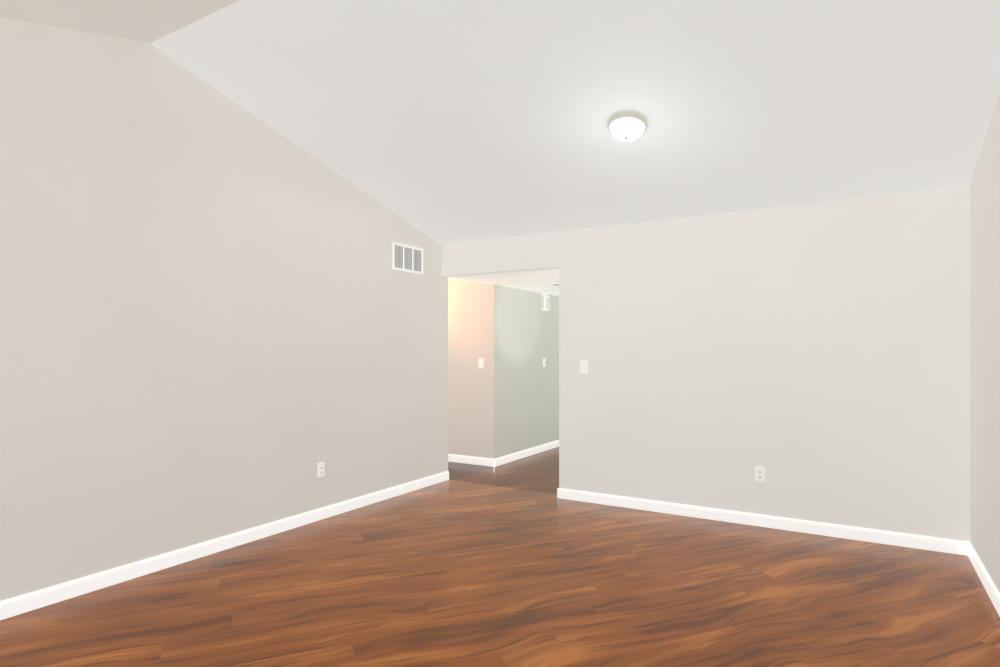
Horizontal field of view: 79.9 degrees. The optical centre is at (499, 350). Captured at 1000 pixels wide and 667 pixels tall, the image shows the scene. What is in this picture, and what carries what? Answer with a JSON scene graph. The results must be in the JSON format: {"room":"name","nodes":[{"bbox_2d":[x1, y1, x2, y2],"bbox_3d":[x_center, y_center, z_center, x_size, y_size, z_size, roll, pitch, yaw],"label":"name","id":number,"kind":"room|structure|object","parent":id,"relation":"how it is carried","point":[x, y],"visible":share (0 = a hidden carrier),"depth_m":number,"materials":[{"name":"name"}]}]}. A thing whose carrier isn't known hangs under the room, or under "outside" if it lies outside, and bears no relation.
{"room":"empty living room","nodes":[
{"label":"empty living room","id":0,"kind":"room"},
{"bbox_2d":[0,17,447,600],"bbox_3d":[-2.177,-0.290,3.661,0.110,3.280,6.140,0,0,31],"label":"wall","id":1,"kind":"structure","parent":0,"point":[220,317],"depth_m":3.77,"materials":[{"name":"beige paint"}]},
{"bbox_2d":[0,471,448,619],"bbox_3d":[-2.096,1.305,3.676,0.014,0.090,6.030,0,0,31],"label":"baseboard","id":2,"kind":"structure","parent":1,"relation":"attached to","point":[21,604],"depth_m":3.81,"materials":[{"name":"white wood"}]},
{"bbox_2d":[317,462,323,477],"bbox_3d":[-1.432,0.955,4.781,0.009,0.115,0.070,0,0,31],"label":"electrical outlet","id":3,"kind":"object","parent":1,"relation":"attached to","point":[320,469],"visible":1,"depth_m":4.77,"materials":[{"name":"white plastic"}]},
{"bbox_2d":[392,242,422,273],"bbox_3d":[-0.875,-0.878,5.701,0.012,0.250,0.445,0,0,31],"label":"air vent","id":4,"kind":"object","parent":1,"relation":"in","point":[406,258],"visible":1,"depth_m":5.70,"materials":[{"name":"white metal"}]},
{"bbox_2d":[0,447,999,666],"bbox_3d":[0.005,1.400,5.013,6.830,0.100,10.910,0,0,31],"label":"floor","id":5,"kind":"structure","parent":0,"point":[517,563],"depth_m":3.25,"materials":[{"name":"brown wood"}]},
{"bbox_2d":[448,454,491,466],"bbox_3d":[-1.034,1.305,7.530,2.250,0.090,0.014,0,0,31],"label":"baseboard","id":6,"kind":"structure","parent":5,"relation":"on","point":[451,457],"depth_m":7.11,"materials":[{"name":"white wood"}]},
{"bbox_2d":[492,440,558,466],"bbox_3d":[0.872,1.305,8.499,0.014,0.090,3.644,0,0,31],"label":"baseboard","id":7,"kind":"structure","parent":5,"relation":"on","point":[531,451],"depth_m":7.54,"materials":[{"name":"white wood"}]},
{"bbox_2d":[0,0,999,244],"bbox_3d":[-0.280,-1.526,2.517,4.540,0.929,6.140,0,0,31],"label":"ceiling","id":8,"kind":"structure","parent":0,"point":[444,122],"depth_m":3.54,"materials":[{"name":"white paint"}]},
{"bbox_2d":[608,111,647,141],"bbox_3d":[0.803,-1.395,3.761,0.247,0.151,0.244,0,0,31],"label":"flush-mount dome light","id":9,"kind":"object","parent":8,"relation":"attached to","point":[626,126],"visible":1,"depth_m":3.69,"materials":[{"name":"white glass"}]},
{"bbox_2d":[448,279,558,458],"bbox_3d":[-0.093,0.065,9.090,2.250,2.570,3.630,0,0,31],"label":"wall block","id":10,"kind":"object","parent":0,"point":[504,401],"visible":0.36,"depth_m":7.24,"materials":[{"name":"beige paint"}]},
{"bbox_2d":[479,359,483,367],"bbox_3d":[-0.228,0.150,7.037,0.070,0.115,0.023,0,0,31],"label":"light switch","id":11,"kind":"object","parent":10,"relation":"attached to","point":[481,363],"visible":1,"depth_m":7.04,"materials":[{"name":"white plastic"}]},
{"bbox_2d":[542,295,548,310],"bbox_3d":[0.615,-0.640,8.037,0.051,0.200,0.131,0,0,31],"label":"door chime","id":12,"kind":"object","parent":10,"relation":"attached to","point":[545,302],"visible":1,"depth_m":7.99,"materials":[{"name":"white plastic"}]},
{"bbox_2d":[448,269,558,295],"bbox_3d":[0.273,-1.020,8.442,3.746,0.500,4.580,0,0,31],"label":"ceiling","id":13,"kind":"structure","parent":0,"point":[542,281],"depth_m":6.55,"materials":[{"name":"paint"}]},
{"bbox_2d":[442,185,969,541],"bbox_3d":[1.277,0.100,5.098,4.540,2.500,0.110,0,0,31],"label":"wall","id":14,"kind":"structure","parent":0,"point":[813,359],"depth_m":4.54,"materials":[{"name":"beige paint"}]},
{"bbox_2d":[580,361,586,373],"bbox_3d":[0.745,0.150,5.341,0.070,0.115,0.023,0,0,31],"label":"light switch","id":15,"kind":"object","parent":14,"relation":"attached to","point":[583,367],"visible":1,"depth_m":5.35,"materials":[{"name":"white plastic"}]},
{"bbox_2d":[755,467,764,481],"bbox_3d":[2.000,0.952,4.593,0.070,0.115,0.009,0,0,31],"label":"electrical outlet","id":16,"kind":"object","parent":14,"relation":"attached to","point":[759,474],"visible":1,"depth_m":4.59,"materials":[{"name":"white plastic"}]},
{"bbox_2d":[557,488,963,554],"bbox_3d":[1.794,1.305,4.714,2.958,0.090,0.014,0,0,31],"label":"baseboard","id":17,"kind":"structure","parent":14,"relation":"attached to","point":[804,526],"depth_m":4.52,"materials":[{"name":"white wood"}]},
{"bbox_2d":[970,92,999,592],"bbox_3d":[1.588,-0.290,1.325,0.110,3.280,6.030,0,0,31],"label":"wall","id":18,"kind":"structure","parent":0,"point":[985,362],"depth_m":3.42,"materials":[{"name":"beige paint"}]},
{"bbox_2d":[964,541,999,616],"bbox_3d":[1.563,1.305,1.404,0.014,0.090,5.920,0,0,31],"label":"baseboard","id":19,"kind":"structure","parent":18,"relation":"attached to","point":[969,551],"depth_m":3.42,"materials":[{"name":"white wood"}]}
]}

